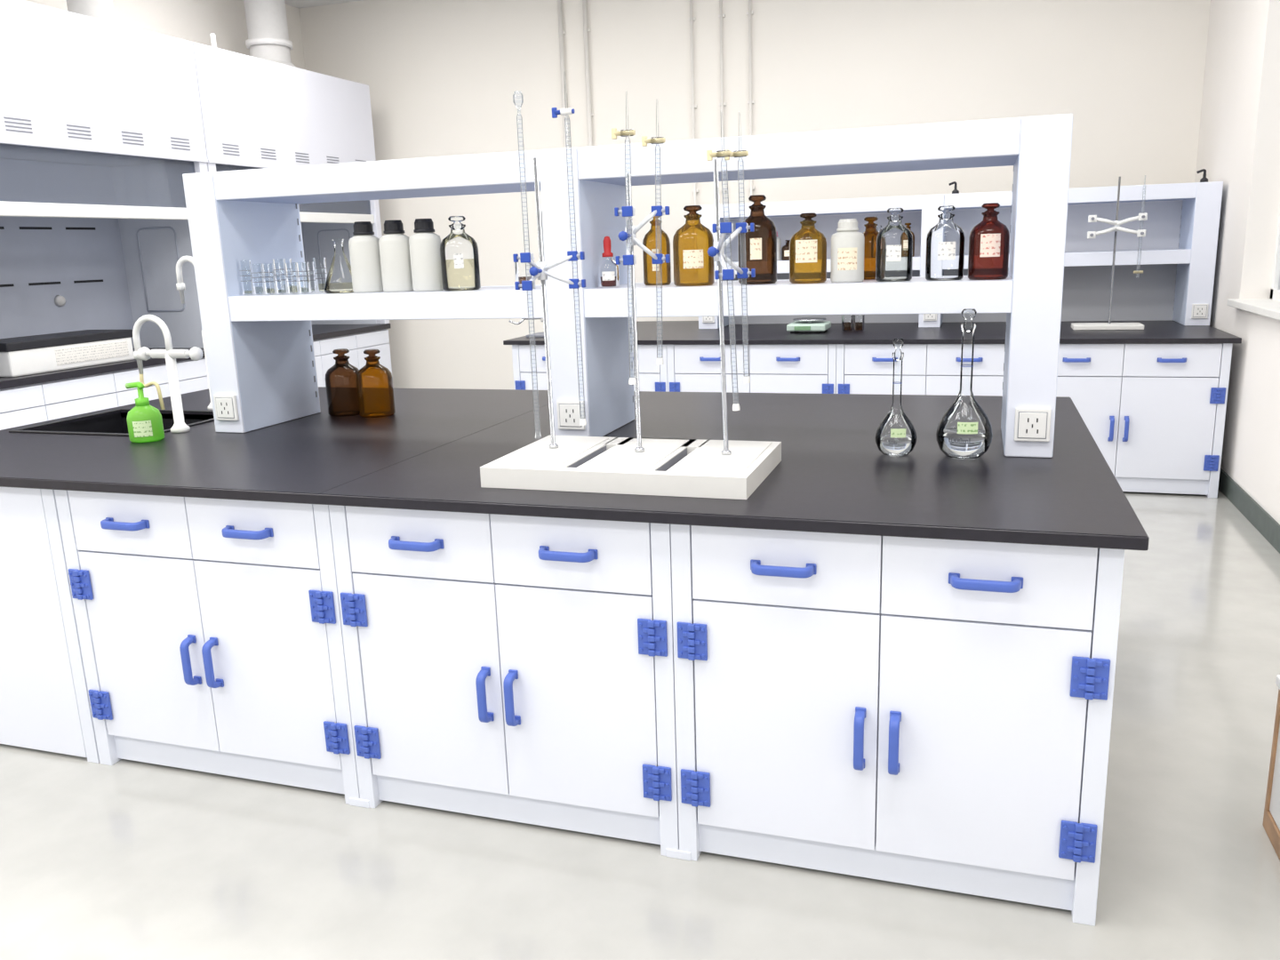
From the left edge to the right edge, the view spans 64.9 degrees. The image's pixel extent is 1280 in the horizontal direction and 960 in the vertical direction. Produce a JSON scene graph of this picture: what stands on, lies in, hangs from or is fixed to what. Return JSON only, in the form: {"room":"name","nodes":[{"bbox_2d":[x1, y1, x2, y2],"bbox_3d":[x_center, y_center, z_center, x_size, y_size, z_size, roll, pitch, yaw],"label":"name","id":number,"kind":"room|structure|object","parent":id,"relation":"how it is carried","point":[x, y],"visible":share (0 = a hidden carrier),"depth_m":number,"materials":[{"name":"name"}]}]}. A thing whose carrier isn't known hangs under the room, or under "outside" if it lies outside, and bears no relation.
{"room":"laboratory","nodes":[
{"label":"laboratory","id":0,"kind":"room"},
{"bbox_2d":[24,0,304,69],"bbox_3d":[-4.377,-1.071,3.940,0.100,3.400,10.200,2,14,18],"label":"wall","id":1,"kind":"structure","parent":0,"point":[192,20],"depth_m":7.21,"materials":[{"name":"beige paint"}]},
{"bbox_2d":[284,0,363,7],"bbox_3d":[-1.101,-2.647,2.505,7.090,0.100,10.300,2,14,18],"label":"ceiling","id":2,"kind":"structure","parent":0,"point":[299,4],"depth_m":8.08,"materials":[{"name":"white paint"}]},
{"bbox_2d":[512,157,585,448],"bbox_3d":[-0.216,-0.429,2.503,0.160,0.717,0.093,2,14,18],"label":"stand","id":3,"kind":"object","parent":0,"point":[539,270],"depth_m":2.49,"materials":[{"name":"metal"}]},
{"bbox_2d":[0,488,1279,959],"bbox_3d":[-0.986,0.761,3.293,7.090,0.100,10.300,2,14,18],"label":"floor","id":4,"kind":"structure","parent":0,"point":[124,860],"depth_m":2.35,"materials":[{"name":"grey concrete"}]},
{"bbox_2d":[0,0,208,430],"bbox_3d":[-3.318,-1.138,5.629,0.776,2.700,1.900,2,14,18],"label":"fume hood","id":5,"kind":"object","parent":4,"relation":"on","point":[87,242],"visible":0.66,"depth_m":5.84,"materials":[{"name":"white metal"}]},
{"bbox_2d":[54,295,65,306],"bbox_3d":[-3.501,-1.083,6.083,0.030,0.070,0.070,2,14,18],"label":"knob","id":6,"kind":"object","parent":5,"relation":"attached to","point":[60,300],"depth_m":6.07,"materials":[{"name":"white plastic"}]},
{"bbox_2d":[0,329,134,377],"bbox_3d":[-3.215,-0.701,5.511,0.330,0.175,0.820,2,14,18],"label":"instrument","id":7,"kind":"object","parent":5,"relation":"on","point":[24,356],"visible":0.94,"depth_m":5.40,"materials":[{"name":"white plastic"}]},
{"bbox_2d":[66,0,115,23],"bbox_3d":[-3.195,-2.925,5.799,0.440,0.695,0.440,2,14,18],"label":"duct","id":8,"kind":"object","parent":5,"relation":"on","point":[99,9],"visible":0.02,"depth_m":5.76,"materials":[{"name":"white metal"}]},
{"bbox_2d":[0,347,205,389],"bbox_3d":[-3.304,-0.641,5.745,0.770,0.040,1.900,2,14,18],"label":"countertop","id":9,"kind":"structure","parent":5,"relation":"on","point":[5,382],"depth_m":5.42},
{"bbox_2d":[115,41,391,386],"bbox_3d":[-2.723,-1.564,7.388,0.776,2.700,1.900,2,14,18],"label":"fume hood","id":10,"kind":"object","parent":4,"relation":"on","point":[257,113],"visible":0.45,"depth_m":7.20,"materials":[{"name":"white metal"}]},
{"bbox_2d":[209,33,216,47],"bbox_3d":[-2.733,-2.797,6.454,0.060,0.120,0.060,2,14,18],"label":"vent pipe","id":11,"kind":"object","parent":10,"relation":"on","point":[212,36],"visible":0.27,"depth_m":6.44,"materials":[{"name":"white plastic"}]},
{"bbox_2d":[243,0,295,67],"bbox_3d":[-2.696,-3.283,7.276,0.480,0.695,0.480,2,14,18],"label":"duct","id":12,"kind":"object","parent":10,"relation":"on","point":[268,39],"visible":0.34,"depth_m":7.18,"materials":[{"name":"white metal"}]},
{"bbox_2d":[311,323,390,340],"bbox_3d":[-2.709,-1.068,7.504,0.770,0.040,1.900,2,14,18],"label":"countertop","id":13,"kind":"structure","parent":10,"relation":"on","point":[319,332],"depth_m":7.87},
{"bbox_2d":[0,386,1149,926],"bbox_3d":[-0.465,0.250,3.303,3.556,0.856,1.756,2,14,18],"label":"bench","id":14,"kind":"object","parent":4,"relation":"on","point":[867,662],"visible":0.98,"depth_m":2.37,"materials":[{"name":"white plastic"}]},
{"bbox_2d":[0,486,86,757],"bbox_3d":[-1.738,0.213,3.731,0.805,0.819,1.685,2,14,18],"label":"panel","id":15,"kind":"object","parent":14,"relation":"in","point":[41,705],"depth_m":2.87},
{"bbox_2d":[40,488,99,763],"bbox_3d":[-1.487,0.339,3.142,0.042,0.823,0.701,2,14,18],"label":"panel","id":16,"kind":"object","parent":14,"relation":"in","point":[51,513],"depth_m":2.82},
{"bbox_2d":[8,408,214,436],"bbox_3d":[-1.812,-0.064,3.637,0.600,0.306,0.490,2,14,18],"label":"sink","id":17,"kind":"object","parent":14,"relation":"in","point":[113,422],"depth_m":3.77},
{"bbox_2d":[125,381,164,442],"bbox_3d":[-1.580,-0.219,3.201,0.102,0.188,0.103,2,14,18],"label":"soap dispenser bottle","id":18,"kind":"object","parent":14,"relation":"on","point":[144,420],"visible":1,"depth_m":3.18,"materials":[{"name":"green plastic"}]},
{"bbox_2d":[132,314,203,432],"bbox_3d":[-1.557,-0.351,3.329,0.264,0.388,0.060,2,14,18],"label":"faucet","id":19,"kind":"object","parent":14,"relation":"on","point":[196,354],"visible":0.98,"depth_m":3.32,"materials":[{"name":"white metal"}]},
{"bbox_2d":[176,256,212,410],"bbox_3d":[-1.667,-0.553,3.800,0.135,0.575,0.060,2,14,18],"label":"faucet","id":20,"kind":"object","parent":14,"relation":"on","point":[180,286],"visible":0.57,"depth_m":3.77,"materials":[{"name":"white metal"}]},
{"bbox_2d":[324,348,359,416],"bbox_3d":[-1.060,-0.351,3.600,0.128,0.232,0.128,2,14,18],"label":"bottle","id":21,"kind":"object","parent":14,"relation":"on","point":[340,385],"visible":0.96,"depth_m":3.56,"materials":[{"name":"brown glass"}]},
{"bbox_2d":[355,349,395,417],"bbox_3d":[-0.936,-0.344,3.549,0.126,0.232,0.126,2,14,18],"label":"bottle","id":22,"kind":"object","parent":14,"relation":"on","point":[373,380],"visible":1,"depth_m":3.51,"materials":[{"name":"brown glass"}]},
{"bbox_2d":[0,386,1146,550],"bbox_3d":[-0.477,-0.149,3.217,3.550,0.027,1.745,2,14,18],"label":"countertop","id":23,"kind":"structure","parent":14,"relation":"on","point":[832,467],"depth_m":2.77,"materials":[{"name":"black stone"}]},
{"bbox_2d":[182,113,1072,457],"bbox_3d":[-0.135,-0.551,3.024,2.573,0.820,0.434,2,14,18],"label":"shelf","id":24,"kind":"object","parent":14,"relation":"on","point":[260,352],"visible":0.92,"depth_m":2.84,"materials":[{"name":"white plastic"}]},
{"bbox_2d":[213,394,239,420],"bbox_3d":[-1.352,-0.236,3.284,0.084,0.084,0.014,2,14,18],"label":"outlet","id":25,"kind":"object","parent":24,"relation":"attached to","point":[226,407],"depth_m":3.28,"materials":[{"name":"white plastic"}]},
{"bbox_2d":[238,260,253,295],"bbox_3d":[-1.267,-0.652,3.240,0.041,0.109,0.041,2,14,18],"label":"vial","id":26,"kind":"object","parent":24,"relation":"on","point":[240,270],"visible":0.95,"depth_m":3.23,"materials":[{"name":"clear glass"}]},
{"bbox_2d":[249,263,264,295],"bbox_3d":[-1.226,-0.644,3.228,0.041,0.097,0.041,2,14,18],"label":"vial","id":27,"kind":"object","parent":24,"relation":"on","point":[252,277],"visible":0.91,"depth_m":3.22,"materials":[{"name":"clear glass"}]},
{"bbox_2d":[256,264,271,293],"bbox_3d":[-1.231,-0.661,3.301,0.041,0.097,0.041,2,14,18],"label":"vial","id":28,"kind":"object","parent":24,"relation":"on","point":[259,272],"visible":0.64,"depth_m":3.29,"materials":[{"name":"clear glass"}]},
{"bbox_2d":[261,263,276,294],"bbox_3d":[-1.184,-0.642,3.214,0.041,0.097,0.041,2,14,18],"label":"vial","id":29,"kind":"object","parent":24,"relation":"on","point":[263,272],"visible":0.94,"depth_m":3.20,"materials":[{"name":"clear glass"}]},
{"bbox_2d":[267,263,282,293],"bbox_3d":[-1.190,-0.659,3.288,0.041,0.097,0.041,2,14,18],"label":"vial","id":30,"kind":"object","parent":24,"relation":"on","point":[271,281],"visible":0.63,"depth_m":3.28,"materials":[{"name":"clear glass"}]},
{"bbox_2d":[272,258,287,294],"bbox_3d":[-1.143,-0.647,3.199,0.041,0.109,0.041,2,14,18],"label":"vial","id":31,"kind":"object","parent":24,"relation":"on","point":[275,269],"visible":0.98,"depth_m":3.19,"materials":[{"name":"clear glass"}]},
{"bbox_2d":[279,258,294,293],"bbox_3d":[-1.148,-0.663,3.273,0.041,0.109,0.041,2,14,18],"label":"vial","id":32,"kind":"object","parent":24,"relation":"on","point":[282,274],"visible":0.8,"depth_m":3.26,"materials":[{"name":"clear glass"}]},
{"bbox_2d":[283,263,299,294],"bbox_3d":[-1.102,-0.639,3.187,0.041,0.097,0.041,2,14,18],"label":"vial","id":33,"kind":"object","parent":24,"relation":"on","point":[286,276],"visible":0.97,"depth_m":3.18,"materials":[{"name":"clear glass"}]},
{"bbox_2d":[289,262,305,293],"bbox_3d":[-1.107,-0.656,3.261,0.041,0.097,0.041,2,14,18],"label":"vial","id":34,"kind":"object","parent":24,"relation":"on","point":[293,276],"visible":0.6,"depth_m":3.25,"materials":[{"name":"clear glass"}]},
{"bbox_2d":[295,262,311,294],"bbox_3d":[-1.060,-0.637,3.174,0.041,0.097,0.041,2,14,18],"label":"vial","id":35,"kind":"object","parent":24,"relation":"on","point":[298,271],"visible":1,"depth_m":3.17,"materials":[{"name":"clear glass"}]},
{"bbox_2d":[301,262,316,292],"bbox_3d":[-1.066,-0.654,3.247,0.041,0.097,0.041,2,14,18],"label":"vial","id":36,"kind":"object","parent":24,"relation":"on","point":[305,283],"visible":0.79,"depth_m":3.24,"materials":[{"name":"clear glass"}]},
{"bbox_2d":[312,257,327,292],"bbox_3d":[-1.024,-0.658,3.232,0.041,0.109,0.041,2,14,18],"label":"vial","id":37,"kind":"object","parent":24,"relation":"on","point":[324,268],"visible":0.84,"depth_m":3.22,"materials":[{"name":"clear glass"}]},
{"bbox_2d":[323,239,353,293],"bbox_3d":[-0.943,-0.674,3.168,0.114,0.165,0.114,2,14,18],"label":"flask","id":38,"kind":"object","parent":24,"relation":"on","point":[329,276],"visible":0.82,"depth_m":3.18,"materials":[{"name":"clear glass"}]},
{"bbox_2d":[348,221,383,292],"bbox_3d":[-0.854,-0.694,3.133,0.096,0.214,0.096,2,14,18],"label":"plastic bottle","id":39,"kind":"object","parent":24,"relation":"on","point":[364,255],"visible":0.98,"depth_m":3.10,"materials":[{"name":"white plastic"}]},
{"bbox_2d":[378,219,413,292],"bbox_3d":[-0.751,-0.690,3.100,0.096,0.214,0.096,2,14,18],"label":"plastic bottle","id":40,"kind":"object","parent":24,"relation":"on","point":[394,245],"visible":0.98,"depth_m":3.06,"materials":[{"name":"white plastic"}]},
{"bbox_2d":[408,218,443,291],"bbox_3d":[-0.651,-0.685,3.067,0.096,0.214,0.096,2,14,18],"label":"plastic bottle","id":41,"kind":"object","parent":24,"relation":"on","point":[424,244],"visible":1,"depth_m":3.03,"materials":[{"name":"white plastic"}]},
{"bbox_2d":[440,216,480,290],"bbox_3d":[-0.544,-0.682,3.031,0.114,0.217,0.114,2,14,18],"label":"bottle","id":42,"kind":"object","parent":24,"relation":"on","point":[458,258],"visible":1,"depth_m":3.05,"materials":[{"name":"clear glass"}]},
{"bbox_2d":[512,257,534,288],"bbox_3d":[-0.341,-0.612,2.980,0.064,0.090,0.064,2,14,18],"label":"beaker","id":43,"kind":"object","parent":24,"relation":"on","point":[520,279],"visible":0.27,"depth_m":2.96,"materials":[{"name":"clear glass"}]},
{"bbox_2d":[556,400,585,430],"bbox_3d":[-0.200,-0.188,2.907,0.084,0.084,0.014,2,14,18],"label":"outlet","id":44,"kind":"object","parent":24,"relation":"attached to","point":[568,417],"depth_m":2.90,"materials":[{"name":"white plastic"}]},
{"bbox_2d":[597,236,619,287],"bbox_3d":[-0.092,-0.623,2.871,0.062,0.143,0.062,2,14,18],"label":"dropper bottle","id":45,"kind":"object","parent":24,"relation":"on","point":[608,278],"visible":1,"depth_m":2.86,"materials":[{"name":"clear glass"}]},
{"bbox_2d":[642,212,671,285],"bbox_3d":[0.048,-0.673,2.931,0.080,0.205,0.080,2,14,18],"label":"bottle","id":46,"kind":"object","parent":24,"relation":"on","point":[649,241],"visible":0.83,"depth_m":2.91,"materials":[{"name":"orange glass"}]},
{"bbox_2d":[672,205,714,286],"bbox_3d":[0.149,-0.653,2.804,0.114,0.216,0.115,2,14,18],"label":"bottle","id":47,"kind":"object","parent":24,"relation":"on","point":[693,266],"visible":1,"depth_m":2.77,"materials":[{"name":"orange glass"}]},
{"bbox_2d":[737,194,776,284],"bbox_3d":[0.323,-0.660,2.765,0.106,0.236,0.107,2,14,18],"label":"bottle","id":48,"kind":"object","parent":24,"relation":"on","point":[761,244],"visible":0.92,"depth_m":2.73,"materials":[{"name":"brown glass"}]},
{"bbox_2d":[789,212,826,283],"bbox_3d":[0.452,-0.624,2.709,0.100,0.183,0.100,2,14,18],"label":"bottle","id":49,"kind":"object","parent":24,"relation":"on","point":[808,245],"visible":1,"depth_m":2.68,"materials":[{"name":"orange glass"}]},
{"bbox_2d":[830,218,864,282],"bbox_3d":[0.552,-0.610,2.678,0.088,0.163,0.088,2,14,18],"label":"plastic bottle","id":50,"kind":"object","parent":24,"relation":"on","point":[847,244],"visible":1,"depth_m":2.65,"materials":[{"name":"plastic"}]},
{"bbox_2d":[862,216,886,279],"bbox_3d":[0.646,-0.650,2.821,0.084,0.170,0.084,2,14,18],"label":"bottle","id":51,"kind":"object","parent":24,"relation":"on","point":[870,233],"visible":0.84,"depth_m":2.79,"materials":[{"name":"orange glass"}]},
{"bbox_2d":[875,208,912,281],"bbox_3d":[0.667,-0.616,2.638,0.094,0.186,0.094,2,14,18],"label":"bottle","id":52,"kind":"object","parent":24,"relation":"on","point":[893,252],"visible":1,"depth_m":2.65,"materials":[{"name":"clear glass"}]},
{"bbox_2d":[925,205,965,280],"bbox_3d":[0.788,-0.611,2.598,0.096,0.186,0.096,2,14,18],"label":"bottle","id":53,"kind":"object","parent":24,"relation":"on","point":[947,250],"visible":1,"depth_m":2.61,"materials":[{"name":"clear glass"}]},
{"bbox_2d":[968,202,1009,279],"bbox_3d":[0.890,-0.608,2.565,0.098,0.188,0.099,2,14,18],"label":"bottle","id":54,"kind":"object","parent":24,"relation":"on","point":[989,239],"visible":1,"depth_m":2.53,"materials":[{"name":"red glass"}]},
{"bbox_2d":[1013,408,1051,441],"bbox_3d":[0.982,-0.138,2.519,0.084,0.084,0.014,2,14,18],"label":"outlet","id":55,"kind":"object","parent":24,"relation":"attached to","point":[1029,424],"depth_m":2.51,"materials":[{"name":"white plastic"}]},
{"bbox_2d":[480,435,781,499],"bbox_3d":[-0.009,-0.042,2.508,0.650,0.052,0.420,2,14,18],"label":"stand","id":56,"kind":"object","parent":14,"relation":"on","point":[667,467],"visible":0.98,"depth_m":2.38,"materials":[{"name":"white plastic"}]},
{"bbox_2d":[512,90,541,438],"bbox_3d":[-0.275,-0.513,2.472,0.024,0.835,0.024,2,14,18],"label":"burette","id":57,"kind":"object","parent":56,"relation":"attached to","point":[515,91],"visible":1,"depth_m":2.46,"materials":[{"name":"clear glass"}]},
{"bbox_2d":[552,76,586,425],"bbox_3d":[-0.172,-0.558,2.492,0.056,0.854,0.018,2,14,18],"label":"burette","id":58,"kind":"object","parent":56,"relation":"attached to","point":[563,111],"visible":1,"depth_m":2.47,"materials":[{"name":"clear glass"}]},
{"bbox_2d":[611,91,636,384],"bbox_3d":[-0.034,-0.562,2.379,0.056,0.674,0.018,3,14,18],"label":"burette","id":59,"kind":"object","parent":56,"relation":"attached to","point":[632,380],"visible":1,"depth_m":2.36,"materials":[{"name":"clear glass"}]},
{"bbox_2d":[641,102,665,364],"bbox_3d":[0.035,-0.587,2.415,0.056,0.617,0.018,3,14,18],"label":"burette","id":60,"kind":"object","parent":56,"relation":"attached to","point":[656,140],"visible":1,"depth_m":2.39,"materials":[{"name":"clear glass"}]},
{"bbox_2d":[706,113,740,410],"bbox_3d":[0.192,-0.493,2.309,0.070,0.672,0.018,2,14,18],"label":"burette","id":61,"kind":"object","parent":56,"relation":"attached to","point":[710,155],"visible":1,"depth_m":2.29,"materials":[{"name":"clear glass"}]},
{"bbox_2d":[724,113,750,383],"bbox_3d":[0.233,-0.540,2.376,0.056,0.623,0.018,1,13,18],"label":"burette","id":62,"kind":"object","parent":56,"relation":"attached to","point":[740,153],"visible":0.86,"depth_m":2.37,"materials":[{"name":"clear glass"}]},
{"bbox_2d":[875,337,917,455],"bbox_3d":[0.664,-0.214,2.601,0.106,0.302,0.106,2,14,18],"label":"flask","id":63,"kind":"object","parent":14,"relation":"on","point":[897,443],"visible":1,"depth_m":2.60,"materials":[{"name":"clear glass"}]},
{"bbox_2d":[936,308,992,458],"bbox_3d":[0.824,-0.243,2.541,0.138,0.374,0.138,2,14,18],"label":"flask","id":64,"kind":"object","parent":14,"relation":"on","point":[966,441],"visible":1,"depth_m":2.54,"materials":[{"name":"clear glass"}]},
{"bbox_2d":[948,437,972,443],"bbox_3d":[0.800,-0.099,2.512,0.057,0.013,0.006,4,14,25],"label":"liquid","id":65,"kind":"object","parent":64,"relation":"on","point":[951,440],"depth_m":2.51,"materials":[{"name":"clear liquid"}]},
{"bbox_2d":[503,320,1241,498],"bbox_3d":[1.346,-0.560,6.561,4.146,0.850,1.537,2,14,18],"label":"lab bench","id":66,"kind":"object","parent":4,"relation":"on","point":[1152,400],"visible":0.38,"depth_m":5.58,"materials":[{"name":"white laminate"}]},
{"bbox_2d":[509,210,545,337],"bbox_3d":[-0.719,-1.345,6.591,0.304,0.800,0.220,2,14,18],"label":"stand","id":67,"kind":"object","parent":66,"relation":"on","point":[537,334],"visible":0.38,"depth_m":6.62,"materials":[{"name":"metal"}]},
{"bbox_2d":[786,317,831,333],"bbox_3d":[1.059,-0.970,6.306,0.240,0.080,0.264,2,14,18],"label":"electronics","id":68,"kind":"object","parent":66,"relation":"on","point":[806,324],"visible":1,"depth_m":6.22,"materials":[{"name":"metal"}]},
{"bbox_2d":[841,315,853,330],"bbox_3d":[1.297,-0.982,6.290,0.074,0.095,0.074,2,14,18],"label":"beaker","id":69,"kind":"object","parent":66,"relation":"on","point":[846,325],"visible":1,"depth_m":6.27,"materials":[{"name":"clear glass"}]},
{"bbox_2d":[853,315,864,330],"bbox_3d":[1.363,-0.979,6.268,0.074,0.095,0.074,2,14,18],"label":"beaker","id":70,"kind":"object","parent":66,"relation":"on","point":[857,325],"visible":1,"depth_m":6.25,"materials":[{"name":"clear glass"}]},
{"bbox_2d":[503,320,1241,344],"bbox_3d":[1.334,-0.962,6.474,4.146,0.027,1.526,2,14,18],"label":"countertop","id":71,"kind":"structure","parent":66,"relation":"on","point":[674,332],"depth_m":5.96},
{"bbox_2d":[696,181,1223,328],"bbox_3d":[1.898,-1.392,6.402,3.062,0.804,0.434,2,14,18],"label":"shelf","id":72,"kind":"object","parent":66,"relation":"on","point":[1177,259],"visible":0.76,"depth_m":6.24,"materials":[{"name":"white plastic"}]},
{"bbox_2d":[702,316,714,322],"bbox_3d":[0.457,-1.094,6.734,0.084,0.084,0.014,2,14,18],"label":"outlet","id":73,"kind":"object","parent":72,"relation":"attached to","point":[705,319],"depth_m":6.73,"materials":[{"name":"white plastic"}]},
{"bbox_2d":[776,232,781,260],"bbox_3d":[0.881,-1.547,6.651,0.100,0.190,0.100,2,14,18],"label":"bottle","id":74,"kind":"object","parent":72,"relation":"on","point":[779,258],"visible":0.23,"depth_m":6.62,"materials":[{"name":"plastic"}]},
{"bbox_2d":[781,240,790,260],"bbox_3d":[0.977,-1.514,6.626,0.090,0.130,0.090,2,14,18],"label":"bottle","id":75,"kind":"object","parent":72,"relation":"on","point":[785,250],"visible":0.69,"depth_m":6.60,"materials":[{"name":"brown glass"}]},
{"bbox_2d":[900,223,914,256],"bbox_3d":[1.697,-1.522,6.381,0.090,0.210,0.090,2,14,18],"label":"bottle","id":76,"kind":"object","parent":72,"relation":"on","point":[904,241],"visible":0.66,"depth_m":6.35,"materials":[{"name":"brown glass"}]},
{"bbox_2d":[923,313,937,320],"bbox_3d":[1.815,-1.037,6.289,0.084,0.084,0.014,2,14,18],"label":"outlet","id":77,"kind":"object","parent":72,"relation":"attached to","point":[926,316],"depth_m":6.29,"materials":[{"name":"white plastic"}]},
{"bbox_2d":[948,181,959,193],"bbox_3d":[1.943,-1.807,6.229,0.064,0.078,0.044,2,14,18],"label":"tap","id":78,"kind":"object","parent":72,"relation":"on","point":[955,191],"visible":0.88,"depth_m":6.22,"materials":[{"name":"silver metal"}]},
{"bbox_2d":[1191,304,1208,318],"bbox_3d":[3.239,-0.977,5.822,0.084,0.084,0.014,2,14,18],"label":"outlet","id":79,"kind":"object","parent":72,"relation":"attached to","point":[1197,310],"depth_m":5.82,"materials":[{"name":"white plastic"}]},
{"bbox_2d":[1196,168,1207,182],"bbox_3d":[3.244,-1.753,5.802,0.064,0.078,0.044,2,14,18],"label":"tap","id":80,"kind":"object","parent":72,"relation":"on","point":[1204,179],"visible":0.85,"depth_m":5.79,"materials":[{"name":"silver metal"}]},
{"bbox_2d":[1071,176,1147,330],"bbox_3d":[2.697,-1.292,5.752,0.370,0.849,0.180,2,14,18],"label":"stand","id":81,"kind":"object","parent":66,"relation":"on","point":[1077,326],"visible":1,"depth_m":5.73,"materials":[{"name":"metal"}]},
{"bbox_2d":[1262,674,1279,860],"bbox_3d":[1.635,0.750,1.884,0.602,0.385,0.880,2,14,18],"label":"base cabinet","id":82,"kind":"object","parent":4,"relation":"on","point":[1271,818],"visible":1,"depth_m":2.34,"materials":[{"name":"white wood"}]},
{"bbox_2d":[614,173,670,452],"bbox_3d":[0.015,-0.395,2.433,0.115,0.667,0.093,2,14,18],"label":"stand","id":83,"kind":"object","parent":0,"point":[628,212],"depth_m":2.40,"materials":[{"name":"silver metal"}]},
{"bbox_2d":[707,159,755,455],"bbox_3d":[0.217,-0.397,2.367,0.095,0.687,0.118,2,14,18],"label":"stand","id":84,"kind":"object","parent":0,"point":[717,252],"depth_m":2.34,"materials":[{"name":"silver metal"}]},
{"bbox_2d":[299,0,1210,389],"bbox_3d":[0.548,-2.085,7.608,7.090,3.400,0.100,2,14,18],"label":"wall","id":85,"kind":"structure","parent":0,"point":[443,77],"depth_m":7.35,"materials":[{"name":"beige paint"}]},
{"bbox_2d":[557,0,568,147],"bbox_3d":[-0.572,-2.697,7.758,0.048,2.198,0.045,2,14,18],"label":"conduit","id":86,"kind":"object","parent":85,"relation":"attached to","point":[561,33],"visible":0.53,"depth_m":7.63,"materials":[{"name":"beige metal"}]},
{"bbox_2d":[582,0,593,146],"bbox_3d":[-0.382,-2.689,7.696,0.048,2.198,0.045,2,14,18],"label":"conduit","id":87,"kind":"object","parent":85,"relation":"attached to","point":[586,29],"visible":0.52,"depth_m":7.59,"materials":[{"name":"metal"}]},
{"bbox_2d":[688,0,698,205],"bbox_3d":[0.397,-2.657,7.444,0.048,2.198,0.039,2,14,18],"label":"conduit","id":88,"kind":"object","parent":85,"relation":"attached to","point":[691,19],"visible":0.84,"depth_m":7.37,"materials":[{"name":"metal"}]},
{"bbox_2d":[718,0,727,204],"bbox_3d":[0.606,-2.648,7.375,0.048,2.198,0.039,2,14,18],"label":"conduit","id":89,"kind":"object","parent":85,"relation":"attached to","point":[721,15],"visible":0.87,"depth_m":7.29,"materials":[{"name":"metal"}]},
{"bbox_2d":[746,0,755,203],"bbox_3d":[0.805,-2.640,7.310,0.048,2.198,0.039,2,14,18],"label":"conduit","id":90,"kind":"object","parent":85,"relation":"attached to","point":[749,12],"visible":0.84,"depth_m":7.23,"materials":[{"name":"beige metal"}]},
{"bbox_2d":[1218,467,1279,553],"bbox_3d":[2.070,0.800,2.215,0.012,0.110,10.200,2,14,18],"label":"baseboard","id":91,"kind":"structure","parent":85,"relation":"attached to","point":[1262,521],"depth_m":4.88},
{"bbox_2d":[1194,0,1279,524],"bbox_3d":[2.136,-0.797,1.805,0.240,3.400,10.200,2,14,18],"label":"wall","id":92,"kind":"structure","parent":0,"point":[1239,140],"depth_m":5.26,"materials":[{"name":"beige paint"}]},
{"bbox_2d":[1226,298,1279,319],"bbox_3d":[2.866,-0.689,4.287,0.190,0.035,2.270,2,14,18],"label":"sill","id":93,"kind":"structure","parent":92,"relation":"attached to","point":[1268,308],"depth_m":4.92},
{"bbox_2d":[1269,206,1279,300],"bbox_3d":[2.950,-1.638,4.034,0.050,1.920,2.200,2,14,18],"label":"frame","id":94,"kind":"object","parent":92,"relation":"attached to","point":[1275,292],"visible":1,"depth_m":5.19,"materials":[{"name":"white plastic"}]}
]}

